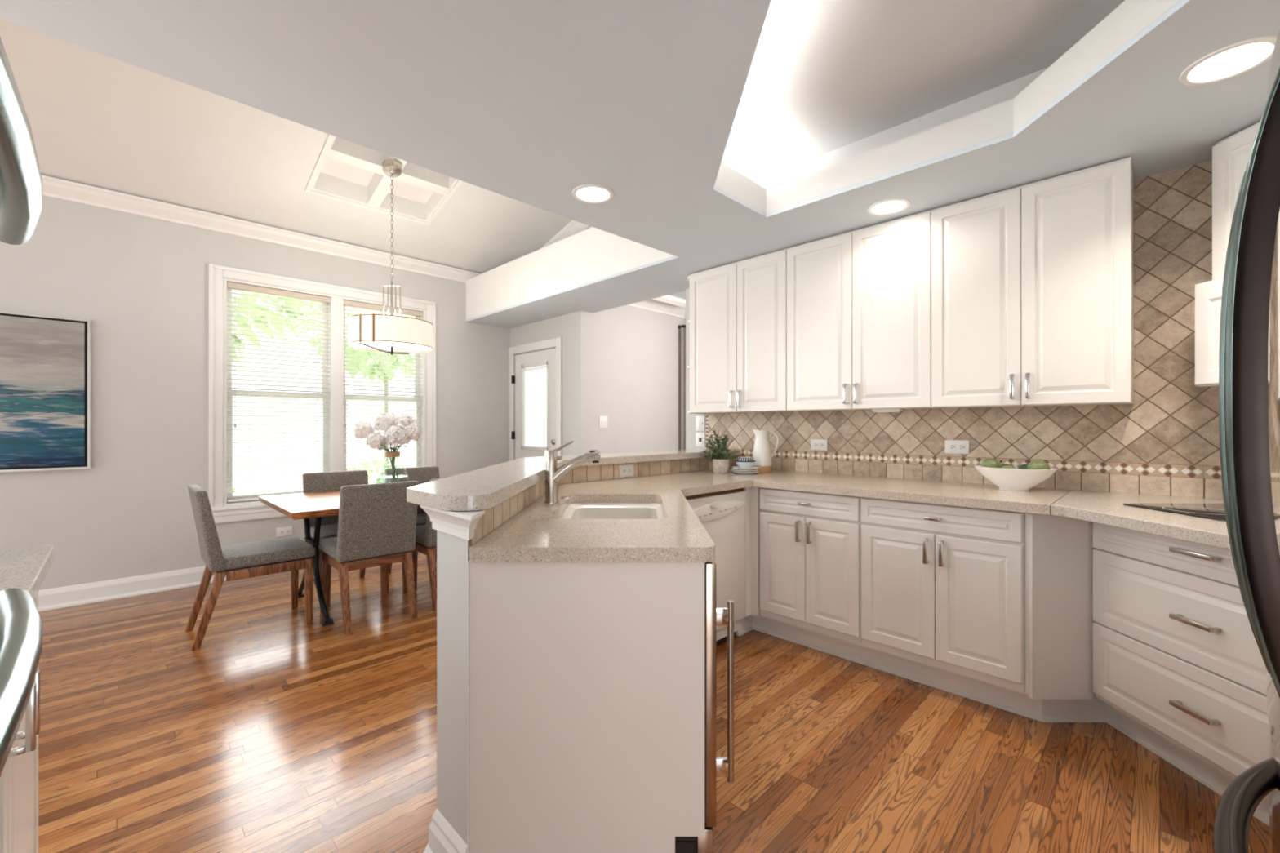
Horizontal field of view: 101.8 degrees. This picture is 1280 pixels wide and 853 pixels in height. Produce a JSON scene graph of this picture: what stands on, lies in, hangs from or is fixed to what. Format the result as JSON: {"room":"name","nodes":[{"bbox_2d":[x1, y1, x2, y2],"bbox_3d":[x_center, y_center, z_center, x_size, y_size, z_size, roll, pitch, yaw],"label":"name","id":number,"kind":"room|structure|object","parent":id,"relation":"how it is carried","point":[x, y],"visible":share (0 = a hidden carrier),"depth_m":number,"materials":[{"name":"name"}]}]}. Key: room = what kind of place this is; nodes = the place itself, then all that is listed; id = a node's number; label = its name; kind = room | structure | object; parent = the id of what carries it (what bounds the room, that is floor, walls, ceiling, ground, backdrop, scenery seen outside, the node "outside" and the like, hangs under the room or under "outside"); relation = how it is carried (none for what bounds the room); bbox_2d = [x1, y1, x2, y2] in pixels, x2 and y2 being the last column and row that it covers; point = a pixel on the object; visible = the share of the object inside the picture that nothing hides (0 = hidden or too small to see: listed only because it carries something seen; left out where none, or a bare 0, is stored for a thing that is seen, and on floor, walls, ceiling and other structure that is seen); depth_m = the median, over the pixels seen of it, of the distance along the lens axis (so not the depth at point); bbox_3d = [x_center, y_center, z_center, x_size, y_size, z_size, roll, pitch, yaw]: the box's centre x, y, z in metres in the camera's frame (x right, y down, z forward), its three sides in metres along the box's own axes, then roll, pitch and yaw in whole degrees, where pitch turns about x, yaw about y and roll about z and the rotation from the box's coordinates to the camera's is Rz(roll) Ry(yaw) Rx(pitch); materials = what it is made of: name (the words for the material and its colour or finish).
{"room":"kitchen","nodes":[
{"label":"kitchen","id":0,"kind":"room"},
{"bbox_2d":[0,195,510,590],"bbox_3d":[-3.811,-0.280,3.719,6.670,3.000,0.150,0,0,-45],"label":"wall","id":1,"kind":"structure","parent":0,"point":[141,282],"depth_m":3.83,"materials":[{"name":"grey paint"}]},
{"bbox_2d":[0,311,90,471],"bbox_3d":[-4.120,-0.223,3.271,0.910,1.025,0.045,0,0,-45],"label":"painting","id":2,"kind":"object","parent":1,"relation":"attached to","point":[45,360],"visible":1,"depth_m":3.44,"materials":[{"name":"blue paint"}]},
{"bbox_2d":[38,565,226,611],"bbox_3d":[-3.791,1.153,3.614,6.550,0.135,0.028,0,0,-45],"label":"baseboard","id":3,"kind":"structure","parent":1,"relation":"attached to","point":[95,592],"depth_m":3.69,"materials":[{"name":"white paint"}]},
{"bbox_2d":[41,174,481,283],"bbox_3d":[-3.771,-1.590,3.594,6.550,0.110,0.085,0,0,-45],"label":"trim","id":4,"kind":"structure","parent":1,"relation":"attached to","point":[52,187],"depth_m":4.12,"materials":[{"name":"white paint"}]},
{"bbox_2d":[275,526,292,537],"bbox_3d":[-3.012,0.891,4.405,0.115,0.075,0.010,0,0,-45],"label":"wall outlet","id":5,"kind":"object","parent":1,"relation":"attached to","point":[282,531],"visible":1,"depth_m":4.40,"materials":[{"name":"white plastic"}]},
{"bbox_2d":[208,263,435,523],"bbox_3d":[-2.767,-0.254,4.722,1.831,2.028,0.190,0,0,-45],"label":"window","id":6,"kind":"structure","parent":1,"relation":"in","point":[223,511],"depth_m":4.49,"materials":[{"name":"white paint"}]},
{"bbox_2d":[226,281,330,502],"bbox_3d":[-3.029,-0.275,4.426,0.770,1.760,0.064,0,0,-45],"label":"window blind","id":7,"kind":"object","parent":6,"relation":"attached to","point":[234,286],"visible":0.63,"depth_m":4.40,"materials":[{"name":"white plastic"}]},
{"bbox_2d":[343,299,422,483],"bbox_3d":[-2.469,-0.275,4.986,0.765,1.760,0.064,0,0,-45],"label":"window blind","id":8,"kind":"object","parent":6,"relation":"attached to","point":[346,303],"visible":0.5,"depth_m":4.94,"materials":[{"name":"white plastic"}]},
{"bbox_2d":[510,226,591,459],"bbox_3d":[-0.382,-0.730,4.921,0.120,3.900,3.000,0,0,-45],"label":"wall","id":9,"kind":"structure","parent":0,"point":[563,326],"depth_m":5.21,"materials":[{"name":"grey paint"}]},
{"bbox_2d":[508,337,561,461],"bbox_3d":[-1.138,0.160,5.585,0.115,2.120,0.988,0,0,-45],"label":"door","id":10,"kind":"structure","parent":9,"relation":"in","point":[552,358],"depth_m":5.59,"materials":[{"name":"white paint"}]},
{"bbox_2d":[523,364,546,371],"bbox_3d":[-1.127,-0.627,5.612,0.010,0.032,0.460,0,0,-45],"label":"raised blind","id":11,"kind":"object","parent":10,"relation":"attached to","point":[526,366],"depth_m":5.63,"materials":[{"name":"white fabric"}]},
{"bbox_2d":[540,219,590,248],"bbox_3d":[-0.455,-1.980,4.849,0.085,0.939,2.996,0,0,-45],"label":"trim","id":12,"kind":"structure","parent":9,"relation":"attached to","point":[574,227],"depth_m":5.06,"materials":[{"name":"white paint"}]},
{"bbox_2d":[436,469,712,845],"bbox_3d":[-0.182,0.717,2.783,0.719,1.006,2.858,0,0,24],"label":"wall","id":13,"kind":"structure","parent":0,"point":[452,551],"depth_m":1.40,"materials":[{"name":"grey paint"}]},
{"bbox_2d":[423,808,467,852],"bbox_3d":[-0.238,1.147,2.782,0.701,0.145,2.906,0,0,22],"label":"baseboard","id":14,"kind":"structure","parent":13,"relation":"attached to","point":[442,837],"depth_m":1.41,"materials":[{"name":"white paint"}]},
{"bbox_2d":[420,505,484,540],"bbox_3d":[-0.568,0.250,1.705,0.186,0.072,0.987,0,0,-11],"label":"trim","id":15,"kind":"structure","parent":13,"relation":"attached to","point":[461,524],"depth_m":1.33,"materials":[{"name":"white paint"}]},
{"bbox_2d":[467,478,545,545],"bbox_3d":[-0.436,0.259,2.042,0.009,0.092,1.419,0,0,0],"label":"wall tile","id":16,"kind":"object","parent":13,"relation":"attached to","point":[494,517],"depth_m":1.67,"materials":[{"name":"beige tile"}]},
{"bbox_2d":[406,448,740,511],"bbox_3d":[-0.217,0.193,2.805,0.890,0.038,2.943,0,0,24],"label":"bar","id":17,"kind":"object","parent":13,"relation":"on","point":[484,488],"visible":0.94,"depth_m":1.68,"materials":[{"name":"grey stone"}]},
{"bbox_2d":[557,456,735,484],"bbox_3d":[0.136,0.259,3.310,1.621,0.092,0.010,0,0,-45],"label":"wall tile","id":18,"kind":"object","parent":13,"relation":"attached to","point":[611,471],"depth_m":3.18,"materials":[{"name":"beige tile"}]},
{"bbox_2d":[618,464,633,477],"bbox_3d":[-0.081,0.262,3.079,0.115,0.072,0.010,0,0,-45],"label":"wall outlet","id":19,"kind":"object","parent":18,"relation":"attached to","point":[624,470],"visible":1,"depth_m":3.07,"materials":[{"name":"white plastic"}]},
{"bbox_2d":[622,467,626,474],"bbox_3d":[-0.094,0.262,3.062,0.002,0.034,0.032,0,0,45],"label":"receptacle","id":20,"kind":"object","parent":19,"relation":"attached to","point":[624,469],"depth_m":3.06,"materials":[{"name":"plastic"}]},
{"bbox_2d":[626,467,631,473],"bbox_3d":[-0.064,0.262,3.092,0.002,0.034,0.032,0,0,45],"label":"receptacle","id":21,"kind":"object","parent":19,"relation":"attached to","point":[628,469],"depth_m":3.09,"materials":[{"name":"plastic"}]},
{"bbox_2d":[574,305,684,454],"bbox_3d":[-0.018,-0.155,5.653,1.670,2.750,0.100,0,0,-45],"label":"wall","id":22,"kind":"structure","parent":0,"point":[628,358],"depth_m":5.46,"materials":[{"name":"grey paint"}]},
{"bbox_2d":[599,416,607,428],"bbox_3d":[-0.364,-0.042,5.225,0.105,0.120,0.014,0,0,-45],"label":"light switch","id":23,"kind":"object","parent":22,"relation":"attached to","point":[602,420],"visible":1,"depth_m":5.22,"materials":[{"name":"white plastic"}]},
{"bbox_2d":[677,324,685,449],"bbox_3d":[0.908,0.009,5.643,0.125,2.382,1.257,0,0,-45],"label":"window curtain","id":24,"kind":"object","parent":22,"relation":"hanging from","point":[682,327],"visible":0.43,"depth_m":5.99,"materials":[{"name":"grey fabric"}]},
{"bbox_2d":[0,0,1279,328],"bbox_3d":[-0.477,-1.310,1.397,8.100,0.380,7.850,0,0,-45],"label":"ceiling","id":25,"kind":"structure","parent":0,"point":[531,102],"depth_m":1.89,"materials":[{"name":"paint"}]},
{"bbox_2d":[0,18,572,273],"bbox_3d":[-2.740,-2.070,2.563,6.550,0.860,3.000,0,0,-45],"label":"vault","id":26,"kind":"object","parent":25,"relation":"attached to","point":[96,119],"visible":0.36,"depth_m":3.51,"materials":[{"name":"paint"}]},
{"bbox_2d":[305,133,462,225],"bbox_3d":[-1.899,-2.014,3.985,0.960,0.434,0.940,0,0,-45],"label":"ceiling skylight recess","id":27,"kind":"structure","parent":26,"relation":"attached to","point":[344,169],"depth_m":4.13,"materials":[{"name":"white paint"}]},
{"bbox_2d":[347,159,433,355],"bbox_3d":[-1.855,-1.254,3.887,0.577,1.437,0.577,0,0,-45],"label":"pendant lamp","id":28,"kind":"object","parent":27,"relation":"hanging from","point":[392,334],"visible":1,"depth_m":3.74,"materials":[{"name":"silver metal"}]},
{"bbox_2d":[350,341,431,351],"bbox_3d":[-1.855,-0.610,3.887,0.556,0.006,0.556,0,0,-45],"label":"diffuser","id":29,"kind":"object","parent":28,"relation":"attached to","point":[384,345],"depth_m":3.90,"materials":[{"name":"white"}]},
{"bbox_2d":[466,226,673,319],"bbox_3d":[-0.614,-1.352,4.689,0.534,0.422,2.998,0,0,-45],"label":"ceiling soffit","id":30,"kind":"structure","parent":25,"relation":"attached to","point":[591,254],"depth_m":4.41,"materials":[{"name":"white paint"}]},
{"bbox_2d":[572,184,613,203],"bbox_3d":[-0.226,-1.118,2.503,0.200,0.006,0.200,0,0,-45],"label":"recessed light","id":31,"kind":"object","parent":25,"relation":"in","point":[589,193],"visible":1,"depth_m":2.49,"materials":[{"name":"white plastic"}]},
{"bbox_2d":[867,198,911,215],"bbox_3d":[1.268,-1.118,2.650,0.200,0.006,0.200,0,0,-45],"label":"recessed light","id":32,"kind":"object","parent":25,"relation":"in","point":[892,206],"visible":1,"depth_m":2.64,"materials":[{"name":"white plastic"}]},
{"bbox_2d":[714,0,1180,213],"bbox_3d":[0.895,-1.205,1.672,1.160,0.130,2.305,0,0,0],"label":"trim","id":33,"kind":"structure","parent":25,"relation":"attached to","point":[1131,17],"depth_m":2.11,"materials":[{"name":"paint"}]},
{"bbox_2d":[1178,35,1277,85],"bbox_3d":[1.810,-1.118,1.598,0.214,0.006,0.214,0,0,-45],"label":"recessed light","id":34,"kind":"object","parent":25,"relation":"in","point":[1232,60],"visible":0.97,"depth_m":1.59,"materials":[{"name":"white plastic"}]},
{"bbox_2d":[1212,122,1259,279],"bbox_3d":[2.297,-0.843,1.675,0.176,0.542,0.740,0,0,0],"label":"upper cabinet","id":35,"kind":"object","parent":25,"relation":"attached to","point":[1230,155],"visible":0.44,"depth_m":1.99,"materials":[{"name":"white paint"}]},
{"bbox_2d":[1195,277,1223,386],"bbox_3d":[2.366,-0.361,1.690,0.398,0.413,0.760,0,0,0],"label":"microwave oven","id":36,"kind":"object","parent":35,"relation":"attached to","point":[1208,295],"visible":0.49,"depth_m":2.02,"materials":[{"name":"white plastic"}]},
{"bbox_2d":[38,551,1269,852],"bbox_3d":[-0.460,1.250,1.520,8.300,0.060,8.000,0,0,-45],"label":"floor","id":37,"kind":"structure","parent":0,"point":[282,733],"depth_m":1.96,"materials":[{"name":"brown wood"}]},
{"bbox_2d":[0,591,39,852],"bbox_3d":[-1.357,0.783,0.750,1.020,0.874,0.641,0,0,45],"label":"base cabinet","id":38,"kind":"object","parent":37,"relation":"on","point":[19,779],"visible":0.44,"depth_m":1.02,"materials":[{"name":"white paint"}]},
{"bbox_2d":[0,545,54,599],"bbox_3d":[-1.375,0.325,0.753,0.640,0.038,1.050,0,0,-45],"label":"countertop","id":39,"kind":"structure","parent":38,"relation":"on","point":[26,569],"depth_m":1.14,"materials":[{"name":"grey stone"}]},
{"bbox_2d":[0,36,42,777],"bbox_3d":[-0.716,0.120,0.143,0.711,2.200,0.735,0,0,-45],"label":"handle","id":40,"kind":"object","parent":37,"relation":"on","point":[20,175],"visible":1,"depth_m":0.44,"materials":[{"name":"silver metal"}]},
{"bbox_2d":[185,484,315,651],"bbox_3d":[-2.371,0.785,3.173,0.448,0.870,0.583,0,0,45],"label":"dining chair","id":41,"kind":"object","parent":37,"relation":"on","point":[240,561],"visible":1,"depth_m":3.05,"materials":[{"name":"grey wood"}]},
{"bbox_2d":[258,484,420,626],"bbox_3d":[-1.775,0.856,3.875,1.590,0.728,1.010,0,0,-45],"label":"dining table","id":42,"kind":"object","parent":37,"relation":"on","point":[305,506],"visible":0.38,"depth_m":3.36,"materials":[{"name":"brown wood"}]},
{"bbox_2d":[375,451,409,481],"bbox_3d":[-1.860,0.340,3.910,0.232,0.305,0.232,0,0,-45],"label":"flower vase","id":43,"kind":"object","parent":42,"relation":"on","point":[397,454],"visible":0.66,"depth_m":3.87,"materials":[{"name":"clear glass"}]},
{"bbox_2d":[354,412,422,482],"bbox_3d":[-1.905,0.181,3.918,0.518,0.584,0.282,0,0,8],"label":"flower bouquet","id":44,"kind":"object","parent":43,"relation":"in","point":[401,432],"visible":0.99,"depth_m":3.88,"materials":[{"name":"white plant"}]},
{"bbox_2d":[302,470,389,605],"bbox_3d":[-2.187,0.785,3.870,0.448,0.870,0.583,0,0,-45],"label":"dining chair","id":45,"kind":"object","parent":37,"relation":"on","point":[322,481],"visible":0.16,"depth_m":3.94,"materials":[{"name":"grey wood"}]},
{"bbox_2d":[318,480,418,635],"bbox_3d":[-1.772,0.785,3.380,0.448,0.870,0.583,0,0,-45],"label":"dining chair","id":46,"kind":"object","parent":37,"relation":"on","point":[377,524],"visible":0.95,"depth_m":3.20,"materials":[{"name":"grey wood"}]},
{"bbox_2d":[384,466,439,586],"bbox_3d":[-1.772,0.785,4.284,0.448,0.870,0.583,0,0,-45],"label":"dining chair","id":47,"kind":"object","parent":37,"relation":"on","point":[424,474],"visible":0.14,"depth_m":4.40,"materials":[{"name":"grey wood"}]},
{"bbox_2d":[401,478,441,612],"bbox_3d":[-1.404,0.785,3.768,0.448,0.870,0.583,0,0,-45],"label":"dining chair","id":48,"kind":"object","parent":37,"relation":"on","point":[425,536],"visible":0.27,"depth_m":3.48,"materials":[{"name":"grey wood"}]},
{"bbox_2d":[467,502,704,852],"bbox_3d":[-0.125,0.783,1.915,0.632,0.874,1.170,0,0,0],"label":"base cabinet","id":49,"kind":"object","parent":37,"relation":"on","point":[586,680],"visible":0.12,"depth_m":1.33,"materials":[{"name":"white paint"}]},
{"bbox_2d":[469,467,1071,562],"bbox_3d":[0.470,0.321,2.268,2.622,0.046,1.936,0,0,-45],"label":"countertop","id":50,"kind":"structure","parent":49,"relation":"on","point":[537,533],"depth_m":2.04,"materials":[{"name":"stone"}]},
{"bbox_2d":[543,440,600,503],"bbox_3d":[-0.272,0.181,2.085,0.224,0.250,0.057,0,0,0],"label":"faucet","id":51,"kind":"object","parent":50,"relation":"on","point":[553,474],"visible":1,"depth_m":2.07,"materials":[{"name":"silver metal"}]},
{"bbox_2d":[560,502,664,518],"bbox_3d":[-0.143,0.438,2.040,0.469,0.184,0.630,0,0,0],"label":"sink","id":52,"kind":"object","parent":50,"relation":"in","point":[575,510],"visible":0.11,"depth_m":2.33,"materials":[{"name":"white ceramic"}]},
{"bbox_2d":[684,488,743,499],"bbox_3d":[0.378,0.356,2.789,0.600,0.024,0.020,0,0,-45],"label":"rail","id":53,"kind":"object","parent":50,"relation":"attached to","point":[739,489],"visible":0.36,"depth_m":2.79,"materials":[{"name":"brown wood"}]},
{"bbox_2d":[698,429,739,473],"bbox_3d":[0.529,0.163,3.431,0.263,0.286,0.278,0,0,-45],"label":"potted plant","id":54,"kind":"object","parent":50,"relation":"on","point":[720,462],"visible":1,"depth_m":3.40,"materials":[{"name":"green plant"}]},
{"bbox_2d":[732,470,759,474],"bbox_3d":[0.686,0.298,3.380,0.174,0.016,0.174,0,0,-45],"label":"plate","id":55,"kind":"object","parent":50,"relation":"on","point":[734,471],"visible":0.77,"depth_m":3.32,"materials":[{"name":"white ceramic"}]},
{"bbox_2d":[731,468,758,471],"bbox_3d":[0.683,0.285,3.377,0.174,0.016,0.174,0,0,-45],"label":"plate","id":56,"kind":"object","parent":55,"relation":"on","point":[735,469],"visible":0.67,"depth_m":3.32,"materials":[{"name":"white ceramic"}]},
{"bbox_2d":[732,466,759,470],"bbox_3d":[0.685,0.273,3.379,0.174,0.016,0.174,0,0,-45],"label":"plate","id":57,"kind":"object","parent":56,"relation":"on","point":[738,468],"visible":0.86,"depth_m":3.33,"materials":[{"name":"white ceramic"}]},
{"bbox_2d":[735,460,755,468],"bbox_3d":[0.684,0.246,3.379,0.129,0.051,0.129,0,0,-45],"label":"bowl","id":58,"kind":"object","parent":57,"relation":"on","point":[744,464],"visible":0.87,"depth_m":3.33,"materials":[{"name":"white ceramic"}]},
{"bbox_2d":[737,457,754,461],"bbox_3d":[0.684,0.221,3.379,0.112,0.042,0.112,0,0,-45],"label":"bowl","id":59,"kind":"object","parent":58,"relation":"in","point":[740,459],"visible":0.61,"depth_m":3.34,"materials":[{"name":"ceramic"}]},
{"bbox_2d":[752,429,779,472],"bbox_3d":[0.837,0.162,3.499,0.147,0.289,0.147,0,0,-45],"label":"pitcher","id":60,"kind":"object","parent":50,"relation":"on","point":[762,455],"visible":0.94,"depth_m":3.46,"materials":[{"name":"white ceramic"}]},
{"bbox_2d":[973,465,1057,491],"bbox_3d":[1.792,0.250,2.493,0.181,0.112,0.333,0,0,-45],"label":"fruit bowl","id":61,"kind":"object","parent":50,"relation":"on","point":[1006,479],"visible":0.93,"depth_m":2.44,"materials":[{"name":"white ceramic"}]},
{"bbox_2d":[980,458,1002,467],"bbox_3d":[1.730,0.192,2.557,0.090,0.070,0.069,0,0,24],"label":"fruit","id":62,"kind":"object","parent":61,"relation":"in","point":[990,463],"visible":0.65,"depth_m":2.54,"materials":[{"name":"food"}]},
{"bbox_2d":[1000,465,1016,468],"bbox_3d":[1.760,0.214,2.482,0.060,0.060,0.075,0,0,-38],"label":"fruit","id":63,"kind":"object","parent":61,"relation":"in","point":[1004,466],"visible":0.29,"depth_m":2.47,"materials":[{"name":"green food"}]},
{"bbox_2d":[1017,464,1027,469],"bbox_3d":[1.851,0.208,2.491,0.056,0.056,0.069,0,0,-45],"label":"fruit","id":64,"kind":"object","parent":61,"relation":"in","point":[1023,466],"visible":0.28,"depth_m":2.48,"materials":[{"name":"green food"}]},
{"bbox_2d":[1026,460,1050,469],"bbox_3d":[1.852,0.192,2.416,0.087,0.070,0.070,0,0,44],"label":"fruit","id":65,"kind":"object","parent":61,"relation":"in","point":[1035,464],"visible":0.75,"depth_m":2.40,"materials":[{"name":"green food"}]},
{"bbox_2d":[675,560,733,852],"bbox_3d":[-0.053,0.788,1.639,0.614,0.860,0.562,0,0,0],"label":"ice maker","id":66,"kind":"object","parent":37,"relation":"on","point":[715,766],"visible":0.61,"depth_m":1.36,"materials":[{"name":"metal"}]},
{"bbox_2d":[696,822,713,852],"bbox_3d":[0.171,1.136,1.637,0.042,0.164,0.557,0,0,0],"label":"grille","id":67,"kind":"object","parent":66,"relation":"attached to","point":[704,844],"depth_m":1.36,"materials":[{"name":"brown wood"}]},
{"bbox_2d":[686,490,746,645],"bbox_3d":[0.212,0.794,2.951,0.597,0.848,0.566,0,0,-45],"label":"dishwasher","id":68,"kind":"object","parent":37,"relation":"on","point":[722,516],"visible":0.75,"depth_m":2.85,"materials":[{"name":"white metal"}]},
{"bbox_2d":[743,486,861,645],"bbox_3d":[1.071,0.721,3.023,0.649,0.749,0.700,0,0,45],"label":"base cabinet","id":69,"kind":"object","parent":37,"relation":"on","point":[811,542],"depth_m":2.79,"materials":[{"name":"white paint"}]},
{"bbox_2d":[861,497,1025,693],"bbox_3d":[1.542,0.721,2.565,0.663,0.749,0.681,0,0,45],"label":"base cabinet","id":70,"kind":"object","parent":37,"relation":"on","point":[943,586],"visible":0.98,"depth_m":2.31,"materials":[{"name":"white paint"}]},
{"bbox_2d":[1025,512,1092,699],"bbox_3d":[1.701,0.724,2.120,0.250,0.756,0.043,0,0,0],"label":"cabinet filler","id":71,"kind":"object","parent":70,"relation":"attached to","point":[1059,548],"visible":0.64,"depth_m":2.10,"materials":[{"name":"white paint"}]},
{"bbox_2d":[1093,522,1269,799],"bbox_3d":[2.058,0.718,1.688,0.556,0.744,0.815,0,0,0],"label":"base cabinet","id":72,"kind":"object","parent":37,"relation":"on","point":[1176,652],"visible":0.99,"depth_m":1.75,"materials":[{"name":"white paint"}]},
{"bbox_2d":[1213,30,1279,852],"bbox_3d":[0.939,0.342,0.313,0.910,1.754,0.795,0,0,-45],"label":"refrigerator","id":73,"kind":"object","parent":37,"relation":"on","point":[1249,354],"visible":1,"depth_m":0.54,"materials":[{"name":"metal"}]},
{"bbox_3d":[1.561,0.720,0.837,0.670,0.749,0.676,0,0,-45],"label":"base cabinet","id":74,"kind":"object","parent":37,"relation":"on","visible":0},
{"bbox_2d":[1051,489,1231,549],"bbox_3d":[1.826,0.325,1.432,1.887,0.040,1.157,0,0,-45],"label":"countertop","id":75,"kind":"structure","parent":74,"relation":"on","point":[1098,507],"depth_m":1.83,"materials":[{"name":"grey stone"}]},
{"bbox_2d":[1122,503,1226,521],"bbox_3d":[2.127,0.302,1.690,0.506,0.006,0.680,0,0,0],"label":"cooktop","id":76,"kind":"object","parent":75,"relation":"in","point":[1209,511],"visible":0.5,"depth_m":1.89,"materials":[{"name":"black glass"}]},
{"bbox_2d":[685,288,1094,684],"bbox_3d":[1.746,-0.155,2.964,0.140,2.750,3.743,0,0,-45],"label":"wall","id":77,"kind":"structure","parent":0,"point":[691,419],"depth_m":4.21,"materials":[{"name":"grey paint"}]},
{"bbox_2d":[626,294,685,318],"bbox_3d":[0.972,-1.325,4.692,1.390,0.110,2.660,0,0,-45],"label":"trim","id":78,"kind":"structure","parent":77,"relation":"attached to","point":[668,304],"depth_m":5.67,"materials":[{"name":"white paint"}]},
{"bbox_2d":[696,416,705,431],"bbox_3d":[0.479,-0.023,4.123,0.090,0.118,0.011,0,0,45],"label":"light switch","id":79,"kind":"object","parent":77,"relation":"attached to","point":[700,420],"visible":1,"depth_m":4.12,"materials":[{"name":"white plastic"}]},
{"bbox_2d":[696,432,705,447],"bbox_3d":[0.479,0.105,4.123,0.090,0.112,0.010,0,0,45],"label":"wall jack","id":80,"kind":"object","parent":77,"relation":"attached to","point":[700,437],"visible":1,"depth_m":4.12,"materials":[{"name":"white plastic"}]},
{"bbox_2d":[689,248,803,413],"bbox_3d":[0.732,-0.606,3.610,0.780,1.016,0.353,0,0,45],"label":"upper cabinet","id":81,"kind":"object","parent":77,"relation":"attached to","point":[738,310],"visible":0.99,"depth_m":3.48,"materials":[{"name":"white paint"}]},
{"bbox_2d":[786,209,942,411],"bbox_3d":[1.297,-0.606,3.045,0.814,1.016,0.353,0,0,45],"label":"upper cabinet","id":82,"kind":"object","parent":77,"relation":"attached to","point":[859,301],"visible":1,"depth_m":2.91,"materials":[{"name":"white paint"}]},
{"bbox_2d":[871,408,903,412],"bbox_3d":[1.382,-0.090,2.903,0.150,0.021,0.056,0,0,45],"label":"light","id":83,"kind":"object","parent":82,"relation":"attached to","point":[882,410],"visible":0.94,"depth_m":2.87,"materials":[{"name":"white plastic"}]},
{"bbox_2d":[873,410,902,412],"bbox_3d":[1.382,-0.083,2.903,0.136,0.005,0.044,0,0,45],"label":"diffuser","id":84,"kind":"object","parent":83,"relation":"attached to","point":[873,411],"depth_m":2.88,"materials":[{"name":"white plastic"}]},
{"bbox_2d":[706,160,1223,499],"bbox_3d":[1.719,-0.400,2.882,0.012,1.440,3.385,0,0,-45],"label":"wall tile","id":85,"kind":"structure","parent":77,"relation":"attached to","point":[1166,442],"depth_m":2.38,"materials":[{"name":"beige tile"}]},
{"bbox_2d":[810,439,827,450],"bbox_3d":[1.174,0.120,3.412,0.115,0.072,0.010,0,0,45],"label":"wall outlet","id":86,"kind":"object","parent":85,"relation":"attached to","point":[815,444],"visible":1,"depth_m":3.41,"materials":[{"name":"white plastic"}]},
{"bbox_2d":[813,442,817,447],"bbox_3d":[1.157,0.120,3.424,0.032,0.034,0.002,0,0,45],"label":"receptacle","id":87,"kind":"object","parent":86,"relation":"attached to","point":[815,444],"depth_m":3.42,"materials":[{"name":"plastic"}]},
{"bbox_2d":[819,442,824,447],"bbox_3d":[1.187,0.120,3.394,0.032,0.034,0.002,0,0,45],"label":"receptacle","id":88,"kind":"object","parent":86,"relation":"attached to","point":[821,444],"depth_m":3.39,"materials":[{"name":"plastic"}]},
{"bbox_2d":[944,440,968,453],"bbox_3d":[1.736,0.112,2.849,0.118,0.074,0.010,0,0,45],"label":"wall outlet","id":89,"kind":"object","parent":85,"relation":"attached to","point":[951,446],"visible":1,"depth_m":2.85,"materials":[{"name":"white plastic"}]},
{"bbox_2d":[949,444,955,449],"bbox_3d":[1.719,0.112,2.862,0.032,0.034,0.002,0,0,45],"label":"receptacle","id":90,"kind":"object","parent":89,"relation":"attached to","point":[952,446],"depth_m":2.86,"materials":[{"name":"plastic"}]},
{"bbox_2d":[957,444,964,450],"bbox_3d":[1.749,0.112,2.832,0.032,0.034,0.002,0,0,45],"label":"receptacle","id":91,"kind":"object","parent":89,"relation":"attached to","point":[960,446],"depth_m":2.83,"materials":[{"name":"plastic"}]},
{"bbox_2d":[736,614,1269,826],"bbox_3d":[1.475,1.159,2.300,0.591,0.123,2.324,0,0,-36],"label":"toe kick","id":92,"kind":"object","parent":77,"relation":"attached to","point":[1094,710],"depth_m":2.23,"materials":[{"name":"white paint"}]},
{"bbox_2d":[931,156,1133,408],"bbox_3d":[1.849,-0.606,2.493,0.744,1.016,0.353,0,0,45],"label":"upper cabinet","id":93,"kind":"object","parent":77,"relation":"attached to","point":[1033,283],"visible":1,"depth_m":2.35,"materials":[{"name":"white paint"}]},
{"label":"outside","id":94,"kind":"structure","parent":0,"visible":0},
{"bbox_2d":[232,452,415,495],"bbox_3d":[-10.398,1.520,14.641,30.000,0.100,24.590,0,0,-45],"label":"lawn","id":95,"kind":"structure","parent":94,"point":[292,482],"depth_m":17.34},
{"bbox_2d":[232,484,247,495],"bbox_3d":[-5.262,1.102,6.043,1.357,1.051,1.334,0,0,-20],"label":"shrub","id":96,"kind":"object","parent":95,"relation":"on","point":[233,489],"visible":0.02,"depth_m":6.39,"materials":[{"name":"green plant"}]},
{"bbox_2d":[231,292,315,365],"bbox_3d":[-7.247,-1.349,7.564,4.315,5.639,4.287,0,0,-45],"label":"tree","id":97,"kind":"object","parent":95,"relation":"on","point":[253,294],"visible":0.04,"depth_m":8.71,"materials":[{"name":"green plant"}]},
{"bbox_2d":[286,300,413,462],"bbox_3d":[-5.816,-1.417,11.851,3.908,5.774,3.973,0,0,-18],"label":"tree","id":98,"kind":"object","parent":95,"relation":"on","point":[304,301],"visible":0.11,"depth_m":11.33,"materials":[{"name":"green plant"}]},
{"bbox_2d":[346,459,404,483],"bbox_3d":[-3.437,1.022,6.766,1.182,1.182,1.247,0,0,-6],"label":"shrub","id":99,"kind":"object","parent":95,"relation":"on","point":[378,466],"visible":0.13,"depth_m":6.73,"materials":[{"name":"green plant"}]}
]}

